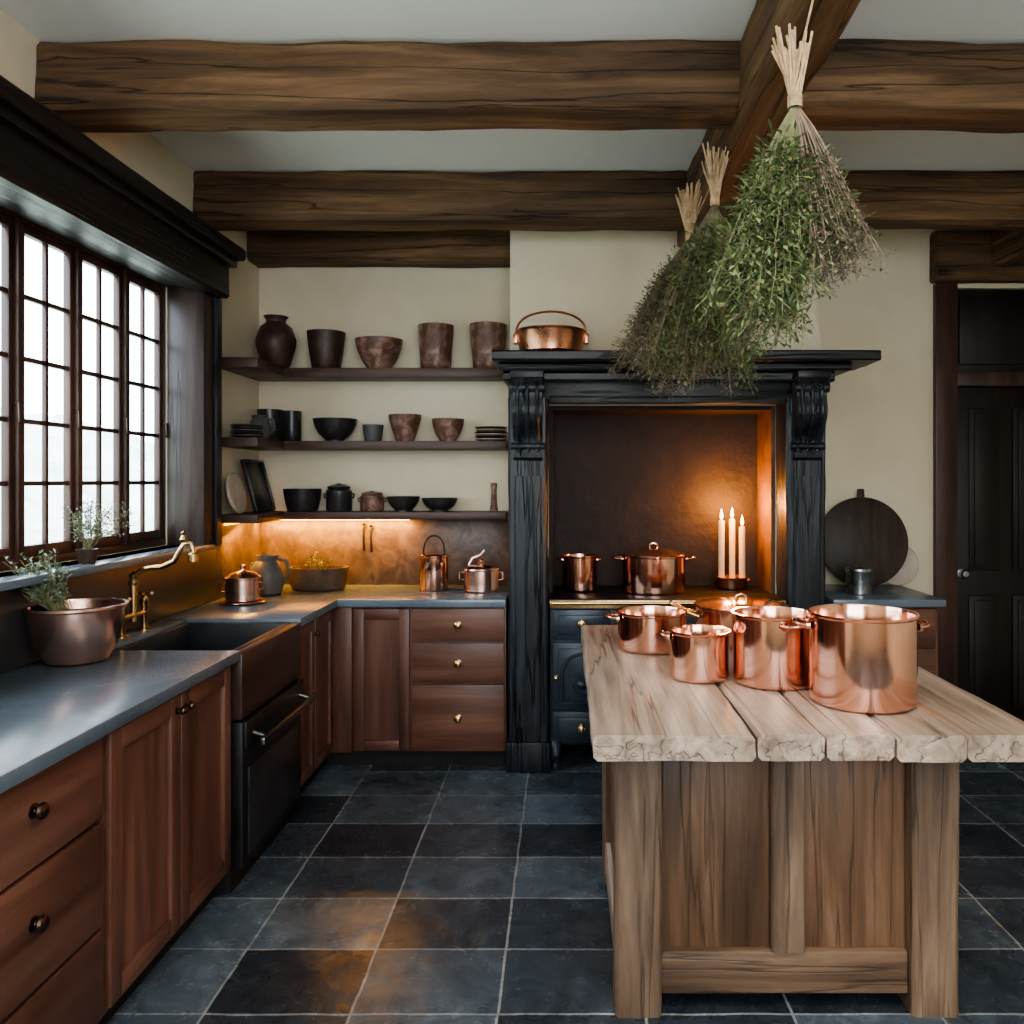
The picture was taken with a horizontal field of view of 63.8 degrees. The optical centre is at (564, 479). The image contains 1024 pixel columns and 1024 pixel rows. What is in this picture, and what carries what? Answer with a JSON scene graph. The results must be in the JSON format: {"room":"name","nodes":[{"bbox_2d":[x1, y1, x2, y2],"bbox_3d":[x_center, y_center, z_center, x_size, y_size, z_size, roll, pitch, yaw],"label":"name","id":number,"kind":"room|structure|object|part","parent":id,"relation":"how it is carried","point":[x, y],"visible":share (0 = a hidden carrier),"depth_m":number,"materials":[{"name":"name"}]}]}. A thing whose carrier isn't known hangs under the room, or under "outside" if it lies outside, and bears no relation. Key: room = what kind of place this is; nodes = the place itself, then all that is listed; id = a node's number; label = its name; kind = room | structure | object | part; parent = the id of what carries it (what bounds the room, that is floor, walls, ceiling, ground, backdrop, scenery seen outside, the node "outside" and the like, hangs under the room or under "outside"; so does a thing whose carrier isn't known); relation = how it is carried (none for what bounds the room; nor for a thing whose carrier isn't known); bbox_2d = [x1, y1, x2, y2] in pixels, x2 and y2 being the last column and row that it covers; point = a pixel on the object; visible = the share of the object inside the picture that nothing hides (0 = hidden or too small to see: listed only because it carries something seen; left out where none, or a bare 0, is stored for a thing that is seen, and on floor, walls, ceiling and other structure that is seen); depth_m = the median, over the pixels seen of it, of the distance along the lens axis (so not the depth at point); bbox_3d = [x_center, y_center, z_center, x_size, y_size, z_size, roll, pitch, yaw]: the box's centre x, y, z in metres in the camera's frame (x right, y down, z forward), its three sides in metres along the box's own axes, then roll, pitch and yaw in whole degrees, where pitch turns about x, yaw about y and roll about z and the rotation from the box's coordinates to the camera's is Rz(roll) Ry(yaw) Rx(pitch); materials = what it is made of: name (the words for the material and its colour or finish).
{"room":"historic interior","nodes":[
{"label":"historic interior","id":0,"kind":"room"},
{"bbox_2d":[0,9,258,577],"bbox_3d":[-1.965,-0.005,1.720,0.170,3.130,6.640,0,0,0],"label":"wall","id":1,"kind":"structure","parent":0,"point":[143,153],"depth_m":4.10,"materials":[{"name":"beige paint"}]},
{"bbox_2d":[0,206,167,571],"bbox_3d":[-2.011,-0.333,3.000,0.069,1.315,2.200,0,0,0],"label":"window","id":2,"kind":"structure","parent":1,"relation":"in","point":[14,228],"depth_m":3.33,"materials":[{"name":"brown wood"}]},
{"bbox_2d":[0,549,216,673],"bbox_3d":[-1.869,0.497,2.640,0.019,0.283,3.480,0,0,0],"label":"backsplash","id":3,"kind":"structure","parent":1,"relation":"attached to","point":[183,585],"depth_m":3.48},
{"bbox_2d":[0,543,220,591],"bbox_3d":[-1.887,0.340,2.735,0.194,0.030,3.070,0,0,0],"label":"window sill","id":4,"kind":"structure","parent":1,"relation":"attached to","point":[9,582],"depth_m":3.19,"materials":[{"name":"stone"}]},
{"bbox_2d":[62,497,137,563],"bbox_3d":[-1.842,0.196,3.237,0.224,0.258,0.320,0,0,0],"label":"potted plant","id":5,"kind":"object","parent":4,"relation":"on","point":[87,555],"visible":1,"depth_m":3.20,"materials":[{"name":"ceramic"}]},
{"bbox_2d":[0,75,245,545],"bbox_3d":[-1.823,-0.434,2.740,0.322,1.548,3.080,0,0,0],"label":"trim","id":6,"kind":"structure","parent":1,"relation":"attached to","point":[53,176],"depth_m":3.62,"materials":[{"name":"brown wood"}]},
{"bbox_2d":[0,0,1023,172],"bbox_3d":[0.725,-1.630,1.720,5.550,0.120,7.040,0,0,0],"label":"ceiling","id":7,"kind":"structure","parent":0,"point":[59,21],"depth_m":2.90,"materials":[{"name":"paint"}]},
{"bbox_2d":[35,38,1023,132],"bbox_3d":[0.710,-1.446,3.019,5.176,0.269,0.245,0,0,0],"label":"ceiling beam","id":8,"kind":"structure","parent":7,"relation":"attached to","point":[128,86],"depth_m":2.91,"materials":[{"name":"brown wood"}]},
{"bbox_2d":[193,170,1023,231],"bbox_3d":[0.710,-1.444,4.250,5.176,0.267,0.239,0,0,0],"label":"ceiling beam","id":9,"kind":"structure","parent":7,"relation":"attached to","point":[354,200],"depth_m":4.14,"materials":[{"name":"brown wood"}]},
{"bbox_2d":[606,179,715,403],"bbox_3d":[0.415,-0.805,3.538,0.481,0.957,0.443,0,0,7],"label":"herb bundle","id":10,"kind":"object","parent":7,"relation":"hanging from","point":[689,205],"visible":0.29,"depth_m":3.49,"materials":[{"name":"plant"}]},
{"bbox_2d":[628,142,773,398],"bbox_3d":[0.517,-0.804,3.206,0.572,1.006,0.472,0,0,-4],"label":"herb bundle","id":11,"kind":"object","parent":7,"relation":"hanging from","point":[697,259],"visible":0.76,"depth_m":3.14,"materials":[{"name":"plant"}]},
{"bbox_2d":[677,0,860,246],"bbox_3d":[0.709,-1.420,1.451,0.194,0.317,6.098,0,0,0],"label":"ceiling beam","id":12,"kind":"structure","parent":7,"relation":"attached to","point":[763,94],"depth_m":2.72,"materials":[{"name":"brown wood"}]},
{"bbox_2d":[692,0,895,354],"bbox_3d":[0.560,-0.793,2.047,0.490,0.960,0.332,0,0,5],"label":"herb bundle","id":13,"kind":"object","parent":7,"relation":"hanging from","point":[790,205],"visible":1,"depth_m":1.99,"materials":[{"name":"plant"}]},
{"bbox_2d":[107,745,1023,1023],"bbox_3d":[0.725,1.610,1.720,5.550,0.100,7.040,0,0,0],"label":"floor","id":14,"kind":"structure","parent":0,"point":[388,894],"depth_m":2.91,"materials":[{"name":"tile"}]},
{"bbox_2d":[0,738,101,1023],"bbox_3d":[-1.546,1.121,1.567,0.667,0.878,1.335,0,0,0],"label":"base cabinet","id":15,"kind":"object","parent":14,"relation":"on","point":[51,825],"visible":0.98,"depth_m":1.99,"materials":[{"name":"brown wood"}]},
{"bbox_2d":[0,584,508,793],"bbox_3d":[-1.099,0.660,2.959,1.561,0.040,4.159,0,0,0],"label":"countertop","id":16,"kind":"structure","parent":15,"relation":"on","point":[49,713],"depth_m":2.66,"materials":[{"name":"stone"}]},
{"bbox_2d":[2,548,128,665],"bbox_3d":[-1.739,0.438,2.900,0.350,0.403,0.324,0,0,0],"label":"potted herb","id":17,"kind":"object","parent":16,"relation":"on","point":[80,631],"visible":0.94,"depth_m":2.81,"materials":[{"name":"orange metal"}]},
{"bbox_2d":[113,530,198,638],"bbox_3d":[-1.685,0.424,3.420,0.311,0.430,0.240,0,0,0],"label":"brass faucet","id":18,"kind":"object","parent":16,"relation":"on","point":[193,556],"visible":0.87,"depth_m":3.41,"materials":[{"name":"gold metal"}]},
{"bbox_2d":[218,564,266,605],"bbox_3d":[-1.680,0.539,4.270,0.243,0.200,0.236,0,0,0],"label":"copper pot","id":19,"kind":"object","parent":16,"relation":"on","point":[242,587],"visible":1,"depth_m":4.20,"materials":[{"name":"orange metal"}]},
{"bbox_2d":[250,554,290,595],"bbox_3d":[-1.664,0.529,4.581,0.196,0.220,0.193,0,0,-44],"label":"jug","id":20,"kind":"object","parent":16,"relation":"on","point":[274,578],"visible":0.8,"depth_m":4.52,"materials":[{"name":"grey ceramic"}]},
{"bbox_2d":[290,551,348,591],"bbox_3d":[-1.440,0.530,4.799,0.343,0.220,0.248,0,0,0],"label":"planter","id":21,"kind":"object","parent":16,"relation":"on","point":[308,578],"visible":1,"depth_m":4.71,"materials":[{"name":"stone"}]},
{"bbox_2d":[419,535,448,591],"bbox_3d":[-0.764,0.479,4.780,0.172,0.320,0.172,0,0,0],"label":"copper canister","id":22,"kind":"object","parent":16,"relation":"on","point":[433,566],"visible":1,"depth_m":4.71,"materials":[{"name":"orange metal"}]},
{"bbox_2d":[459,550,502,592],"bbox_3d":[-0.483,0.520,4.720,0.206,0.239,0.206,0,0,41],"label":"sugar pot","id":23,"kind":"object","parent":16,"relation":"on","point":[481,577],"visible":1,"depth_m":4.64,"materials":[{"name":"orange metal"}]},
{"bbox_2d":[98,666,230,1023],"bbox_3d":[-1.546,1.121,2.658,0.667,0.878,0.843,0,0,0],"label":"base cabinet","id":24,"kind":"object","parent":14,"relation":"on","point":[166,818],"visible":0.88,"depth_m":2.56,"materials":[{"name":"brown wood"}]},
{"bbox_2d":[215,679,317,894],"bbox_3d":[-1.492,1.234,3.433,0.715,0.652,0.700,0,0,0],"label":"dishwasher","id":25,"kind":"object","parent":14,"relation":"on","point":[265,744],"visible":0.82,"depth_m":3.28,"materials":[{"name":"black metal"}]},
{"bbox_2d":[115,622,300,719],"bbox_3d":[-1.479,0.780,3.433,0.528,0.250,0.694,0,0,0],"label":"farmhouse sink","id":26,"kind":"object","parent":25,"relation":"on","point":[270,652],"visible":0.42,"depth_m":3.51,"materials":[{"name":"metal"}]},
{"bbox_2d":[298,610,332,792],"bbox_3d":[-1.546,1.121,4.412,0.667,0.878,1.253,0,0,0],"label":"base cabinet","id":27,"kind":"object","parent":14,"relation":"on","point":[316,635],"visible":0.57,"depth_m":4.14,"materials":[{"name":"brown wood"}]},
{"bbox_2d":[327,600,508,764],"bbox_3d":[-0.811,1.121,4.713,0.987,0.878,0.652,0,0,0],"label":"base cabinet","id":28,"kind":"object","parent":14,"relation":"on","point":[412,685],"visible":0.91,"depth_m":4.42,"materials":[{"name":"brown wood"}]},
{"bbox_2d":[549,585,785,770],"bbox_3d":[0.547,1.097,4.648,1.266,0.925,0.605,0,0,0],"label":"range","id":29,"kind":"object","parent":14,"relation":"on","point":[569,611],"visible":0.38,"depth_m":4.39,"materials":[{"name":"black metal"}]},
{"bbox_2d":[557,553,602,592],"bbox_3d":[0.085,0.532,4.700,0.212,0.203,0.211,0,0,-45],"label":"copper saucepan","id":30,"kind":"object","parent":29,"relation":"on","point":[579,569],"visible":1,"depth_m":4.62,"materials":[{"name":"orange metal"}]},
{"bbox_2d":[611,542,695,594],"bbox_3d":[0.505,0.493,4.680,0.383,0.281,0.374,0,0,-44],"label":"casserole","id":31,"kind":"object","parent":29,"relation":"on","point":[649,570],"visible":1,"depth_m":4.53,"materials":[{"name":"orange metal"}]},
{"bbox_2d":[714,574,751,589],"bbox_3d":[0.972,0.599,4.800,0.200,0.070,0.200,0,0,-42],"label":"candle holder","id":32,"kind":"object","parent":29,"relation":"on","point":[726,583],"visible":0.93,"depth_m":4.72,"materials":[{"name":"brown metal"}]},
{"bbox_2d":[718,509,724,577],"bbox_3d":[0.914,0.376,4.790,0.037,0.413,0.037,0,0,0],"label":"candle","id":33,"kind":"object","parent":32,"relation":"in","point":[721,524],"depth_m":4.78,"materials":[{"name":"white wax"}]},
{"bbox_2d":[729,508,734,577],"bbox_3d":[0.980,0.370,4.810,0.036,0.423,0.036,0,0,0],"label":"candle","id":34,"kind":"object","parent":32,"relation":"in","point":[731,521],"depth_m":4.80,"materials":[{"name":"white wax"}]},
{"bbox_3d":[0.972,0.599,4.800,0.200,0.070,0.200,0,0,45],"label":"dish","id":35,"kind":"part","parent":32,"relation":"part of","materials":[{"name":"orange metal"}]},
{"bbox_2d":[739,516,744,577],"bbox_3d":[1.034,0.393,4.788,0.037,0.378,0.036,0,0,0],"label":"candle","id":36,"kind":"object","parent":32,"relation":"in","point":[741,529],"depth_m":4.77,"materials":[{"name":"white wax"}]},
{"bbox_2d":[492,350,880,772],"bbox_3d":[0.623,0.444,4.410,1.995,2.232,0.427,0,0,0],"label":"fireplace mantel","id":37,"kind":"object","parent":14,"relation":"on","point":[798,382],"visible":0.79,"depth_m":4.37,"materials":[{"name":"black wood"}]},
{"bbox_2d":[513,310,588,349],"bbox_3d":[-0.075,-0.790,4.400,0.404,0.242,0.384,0,0,0],"label":"pan","id":38,"kind":"object","parent":37,"relation":"on","point":[535,337],"visible":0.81,"depth_m":4.25,"materials":[{"name":"orange metal"}]},
{"bbox_2d":[581,625,1023,1018],"bbox_3d":[0.689,1.118,3.015,1.237,0.884,1.673,0,0,0],"label":"kitchen island","id":39,"kind":"object","parent":14,"relation":"on","point":[755,840],"visible":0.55,"depth_m":2.41,"materials":[{"name":"brown wood"}]},
{"bbox_2d":[605,605,687,653],"bbox_3d":[0.346,0.602,3.308,0.297,0.148,0.290,0,0,-43],"label":"saute pan","id":40,"kind":"object","parent":39,"relation":"on","point":[639,627],"visible":0.92,"depth_m":3.20,"materials":[{"name":"orange metal"}]},
{"bbox_2d":[660,624,730,682],"bbox_3d":[0.460,0.595,2.819,0.217,0.161,0.214,0,0,-31],"label":"copper saucepan","id":41,"kind":"object","parent":39,"relation":"on","point":[699,653],"visible":1,"depth_m":2.74,"materials":[{"name":"orange metal"}]},
{"bbox_2d":[669,592,788,648],"bbox_3d":[0.722,0.574,3.458,0.432,0.203,0.404,0,0,41],"label":"copper braiser","id":42,"kind":"object","parent":39,"relation":"on","point":[708,611],"visible":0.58,"depth_m":3.38,"materials":[{"name":"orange metal"}]},
{"bbox_2d":[731,606,807,690],"bbox_3d":[0.701,0.560,2.760,0.303,0.231,0.283,0,0,31],"label":"stockpot","id":43,"kind":"object","parent":39,"relation":"on","point":[770,651],"visible":0.85,"depth_m":2.65,"materials":[{"name":"orange metal"}]},
{"bbox_2d":[792,604,929,713],"bbox_3d":[0.922,0.540,2.529,0.354,0.271,0.333,0,0,-32],"label":"stockpot","id":44,"kind":"object","parent":39,"relation":"on","point":[863,658],"visible":1,"depth_m":2.39,"materials":[{"name":"orange metal"}]},
{"bbox_2d":[825,603,937,675],"bbox_3d":[1.728,1.121,4.713,0.585,0.878,0.652,0,0,0],"label":"base cabinet","id":45,"kind":"object","parent":14,"relation":"on","point":[928,638],"visible":0.06,"depth_m":4.42,"materials":[{"name":"brown wood"}]},
{"bbox_2d":[825,584,945,606],"bbox_3d":[1.738,0.660,4.712,0.604,0.040,0.654,0,0,0],"label":"countertop","id":46,"kind":"structure","parent":45,"relation":"on","point":[890,595],"depth_m":4.47,"materials":[{"name":"stone"}]},
{"bbox_2d":[845,566,872,594],"bbox_3d":[1.656,0.565,4.620,0.146,0.150,0.146,0,0,0],"label":"steel canister","id":47,"kind":"object","parent":46,"relation":"on","point":[858,578],"visible":1,"depth_m":4.56,"materials":[{"name":"silver metal"}]},
{"bbox_2d":[825,489,907,585],"bbox_3d":[1.800,0.347,4.951,0.540,0.586,0.100,0,0,0],"label":"chopping board","id":48,"kind":"object","parent":46,"relation":"on","point":[863,531],"visible":0.81,"depth_m":4.94,"materials":[{"name":"brown wood"}]},
{"bbox_2d":[886,546,917,584],"bbox_3d":[2.015,0.508,4.981,0.260,0.258,0.043,0,0,0],"label":"dinner plate","id":49,"kind":"object","parent":46,"relation":"on","point":[909,569],"visible":0.4,"depth_m":4.98,"materials":[{"name":"ceramic"}]},
{"bbox_2d":[259,229,1023,595],"bbox_3d":[0.725,-0.005,5.140,5.550,3.130,0.200,0,0,0],"label":"wall","id":50,"kind":"structure","parent":0,"point":[879,439],"depth_m":5.04,"materials":[{"name":"beige paint"}]},
{"bbox_2d":[216,519,508,599],"bbox_3d":[-1.095,0.437,4.710,1.567,0.404,0.658,0,0,0],"label":"backsplash","id":51,"kind":"structure","parent":50,"relation":"attached to","point":[394,558],"depth_m":5.02,"materials":[{"name":"brown metal"}]},
{"bbox_2d":[362,523,372,551],"bbox_3d":[-1.203,0.350,5.001,0.069,0.184,0.037,0,0,0],"label":"wall hooks","id":52,"kind":"object","parent":51,"relation":"attached to","point":[363,524],"visible":1,"depth_m":4.99,"materials":[{"name":"gold metal"}]},
{"bbox_2d":[222,357,503,380],"bbox_3d":[-1.112,-0.632,4.720,1.534,0.055,0.639,0,0,0],"label":"wall shelf","id":53,"kind":"object","parent":50,"relation":"attached to","point":[255,368],"visible":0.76,"depth_m":4.82,"materials":[{"name":"brown wood"}]},
{"bbox_2d":[255,314,296,367],"bbox_3d":[-1.692,-0.808,4.800,0.227,0.295,0.230,0,0,0],"label":"clay vase","id":54,"kind":"object","parent":53,"relation":"on","point":[276,341],"visible":0.84,"depth_m":4.72,"materials":[{"name":"brown ceramic"}]},
{"bbox_2d":[307,329,345,367],"bbox_3d":[-1.434,-0.773,4.920,0.228,0.225,0.225,0,0,0],"label":"clay cup","id":55,"kind":"object","parent":53,"relation":"on","point":[326,346],"visible":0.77,"depth_m":4.84,"materials":[{"name":"brown ceramic"}]},
{"bbox_2d":[355,336,402,367],"bbox_3d":[-1.116,-0.750,4.920,0.284,0.180,0.280,0,0,0],"label":"clay bowl","id":56,"kind":"object","parent":53,"relation":"on","point":[374,351],"visible":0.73,"depth_m":4.83,"materials":[{"name":"brown ceramic"}]},
{"bbox_2d":[418,322,453,367],"bbox_3d":[-0.773,-0.793,4.920,0.211,0.265,0.212,0,0,0],"label":"clay cup","id":57,"kind":"object","parent":53,"relation":"on","point":[435,338],"visible":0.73,"depth_m":4.83,"materials":[{"name":"brown ceramic"}]},
{"bbox_2d":[470,321,506,367],"bbox_3d":[-0.461,-0.795,4.919,0.222,0.270,0.223,0,0,0],"label":"clay cup","id":58,"kind":"object","parent":53,"relation":"on","point":[485,336],"visible":0.68,"depth_m":4.83,"materials":[{"name":"brown ceramic"}]},
{"bbox_2d":[222,437,507,450],"bbox_3d":[-1.112,-0.205,4.720,1.534,0.050,0.639,0,0,0],"label":"wall shelf","id":59,"kind":"object","parent":50,"relation":"attached to","point":[249,443],"visible":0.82,"depth_m":4.82,"materials":[{"name":"brown wood"}]},
{"bbox_2d":[230,424,263,436],"bbox_3d":[-1.745,-0.267,4.500,0.176,0.072,0.176,0,0,0],"label":"plate stack","id":60,"kind":"object","parent":59,"relation":"on","point":[239,430],"visible":0.89,"depth_m":4.44,"materials":[{"name":"ceramic"}]},
{"bbox_2d":[250,415,275,438],"bbox_3d":[-1.749,-0.300,4.701,0.133,0.140,0.130,0,0,-44],"label":"jug","id":61,"kind":"object","parent":59,"relation":"on","point":[256,419],"visible":0.56,"depth_m":4.67,"materials":[{"name":"black ceramic"}]},
{"bbox_2d":[257,409,282,440],"bbox_3d":[-1.770,-0.326,4.919,0.150,0.190,0.151,0,0,0],"label":"canister","id":62,"kind":"object","parent":59,"relation":"on","point":[275,414],"visible":0.48,"depth_m":4.87,"materials":[{"name":"ceramic"}]},
{"bbox_2d":[282,411,301,440],"bbox_3d":[-1.632,-0.321,4.900,0.111,0.180,0.112,0,0,0],"label":"canister","id":63,"kind":"object","parent":59,"relation":"on","point":[291,420],"visible":0.92,"depth_m":4.85,"materials":[{"name":"ceramic"}]},
{"bbox_2d":[313,417,356,440],"bbox_3d":[-1.380,-0.298,4.921,0.258,0.135,0.260,0,0,0],"label":"bowl","id":64,"kind":"object","parent":59,"relation":"on","point":[329,428],"visible":0.92,"depth_m":4.83,"materials":[{"name":"ceramic"}]},
{"bbox_2d":[362,424,383,440],"bbox_3d":[-1.152,-0.281,4.920,0.123,0.100,0.123,0,0,0],"label":"cup","id":65,"kind":"object","parent":59,"relation":"on","point":[372,432],"visible":0.93,"depth_m":4.87,"materials":[{"name":"grey ceramic"}]},
{"bbox_2d":[388,414,420,440],"bbox_3d":[-0.961,-0.310,4.919,0.198,0.160,0.199,0,0,0],"label":"clay cup","id":66,"kind":"object","parent":59,"relation":"on","point":[404,427],"visible":0.88,"depth_m":4.86,"materials":[{"name":"brown ceramic"}]},
{"bbox_2d":[432,418,463,440],"bbox_3d":[-0.701,-0.298,4.919,0.194,0.135,0.198,0,0,0],"label":"clay bowl","id":67,"kind":"object","parent":59,"relation":"on","point":[446,429],"visible":0.86,"depth_m":4.85,"materials":[{"name":"brown ceramic"}]},
{"bbox_2d":[475,426,506,440],"bbox_3d":[-0.444,-0.274,4.920,0.194,0.086,0.194,0,0,0],"label":"plate stack","id":68,"kind":"object","parent":59,"relation":"on","point":[485,433],"visible":0.96,"depth_m":4.85,"materials":[{"name":"ceramic"}]},
{"bbox_2d":[222,511,508,522],"bbox_3d":[-1.112,0.210,4.720,1.534,0.045,0.639,0,0,0],"label":"wall shelf","id":69,"kind":"object","parent":50,"relation":"attached to","point":[245,517],"visible":0.81,"depth_m":4.82,"materials":[{"name":"brown wood"}]},
{"bbox_2d":[225,472,246,513],"bbox_3d":[-1.804,0.071,4.500,0.064,0.227,0.230,0,0,0],"label":"plate","id":70,"kind":"object","parent":69,"relation":"on","point":[235,490],"visible":1,"depth_m":4.47,"materials":[{"name":"ceramic"}]},
{"bbox_2d":[240,459,275,512],"bbox_3d":[-1.789,0.033,4.790,0.102,0.304,0.300,0,0,0],"label":"serving tray","id":71,"kind":"object","parent":69,"relation":"on","point":[254,471],"visible":1,"depth_m":4.78,"materials":[{"name":"black ceramic"}]},
{"bbox_2d":[283,489,321,511],"bbox_3d":[-1.573,0.120,4.911,0.222,0.135,0.224,0,0,0],"label":"bowl","id":72,"kind":"object","parent":69,"relation":"on","point":[296,500],"visible":1,"depth_m":4.83,"materials":[{"name":"ceramic"}]},
{"bbox_2d":[323,483,354,511],"bbox_3d":[-1.350,0.102,4.900,0.149,0.170,0.149,0,0,45],"label":"crock","id":73,"kind":"object","parent":69,"relation":"on","point":[338,497],"visible":1,"depth_m":4.84,"materials":[{"name":"ceramic"}]},
{"bbox_2d":[357,491,386,510],"bbox_3d":[-1.164,0.126,4.950,0.140,0.124,0.140,0,0,45],"label":"crock","id":74,"kind":"object","parent":69,"relation":"on","point":[369,501],"visible":1,"depth_m":4.89,"materials":[{"name":"brown ceramic"}]},
{"bbox_2d":[387,496,419,511],"bbox_3d":[-0.966,0.142,4.899,0.196,0.090,0.196,0,0,0],"label":"bowl","id":75,"kind":"object","parent":69,"relation":"on","point":[398,503],"visible":1,"depth_m":4.84,"materials":[{"name":"ceramic"}]},
{"bbox_2d":[422,498,457,511],"bbox_3d":[-0.750,0.147,4.920,0.216,0.080,0.216,0,0,0],"label":"bowl","id":76,"kind":"object","parent":69,"relation":"on","point":[435,504],"visible":0.99,"depth_m":4.85,"materials":[{"name":"ceramic"}]},
{"bbox_2d":[490,483,497,510],"bbox_3d":[-0.426,0.102,4.920,0.048,0.172,0.048,0,0,0],"label":"pestle","id":77,"kind":"object","parent":69,"relation":"on","point":[493,507],"visible":1,"depth_m":4.91,"materials":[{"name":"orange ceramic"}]},
{"bbox_2d":[247,230,509,267],"bbox_3d":[-1.095,-1.433,4.942,1.566,0.278,0.208,0,0,0],"label":"ceiling beam","id":78,"kind":"structure","parent":50,"relation":"attached to","point":[287,248],"depth_m":4.84,"materials":[{"name":"brown wood"}]},
{"bbox_2d":[929,230,1023,283],"bbox_3d":[2.769,-1.359,4.984,1.058,0.313,0.118,0,0,0],"label":"lintel beam","id":79,"kind":"structure","parent":50,"relation":"attached to","point":[956,256],"depth_m":4.93,"materials":[{"name":"brown wood"}]},
{"bbox_2d":[933,283,1023,686],"bbox_3d":[2.720,0.180,5.112,0.920,2.760,0.235,0,0,0],"label":"door frame","id":80,"kind":"structure","parent":50,"relation":"in","point":[978,335],"depth_m":5.00,"materials":[{"name":"black wood"}]},
{"bbox_2d":[958,388,1023,720],"bbox_3d":[2.715,0.490,5.053,0.630,2.120,0.115,0,0,0],"label":"door","id":81,"kind":"structure","parent":80,"relation":"attached to","point":[990,420],"depth_m":5.05,"materials":[{"name":"brown wood"}]},
{"bbox_2d":[510,230,820,594],"bbox_3d":[0.581,-0.004,4.830,1.779,3.129,0.419,0,0,0],"label":"chimney breast","id":82,"kind":"object","parent":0,"point":[598,277],"visible":0.05,"depth_m":4.62,"materials":[{"name":"beige paint"}]},
{"bbox_2d":[549,406,774,728],"bbox_3d":[0.547,0.571,4.832,1.274,1.978,0.413,0,0,0],"label":"lining","id":83,"kind":"object","parent":82,"relation":"attached to","point":[622,478],"visible":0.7,"depth_m":4.96,"materials":[{"name":"dark brown plaster"}]},
{"bbox_2d":[991,230,1023,265],"bbox_3d":[2.669,-1.423,1.661,0.237,0.302,6.518,0,0,0],"label":"ceiling beam","id":84,"kind":"structure","parent":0,"point":[1007,246],"depth_m":4.78,"materials":[{"name":"brown wood"}]},
{"label":"outside","id":85,"kind":"structure","parent":0,"visible":0},
{"bbox_2d":[0,518,153,547],"bbox_3d":[-31.100,1.860,15.000,57.800,0.001,90.000,0,0,0],"label":"ground","id":86,"kind":"structure","parent":85,"point":[34,536],"depth_m":29.62,"materials":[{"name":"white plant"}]},
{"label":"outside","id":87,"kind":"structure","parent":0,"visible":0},
{"bbox_2d":[0,407,153,531],"bbox_3d":[-31.000,-2.362,17.500,22.000,8.596,95.000,0,0,0],"label":"hillside","id":88,"kind":"structure","parent":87,"point":[33,433],"depth_m":41.27,"materials":[{"name":"white"}]}
]}

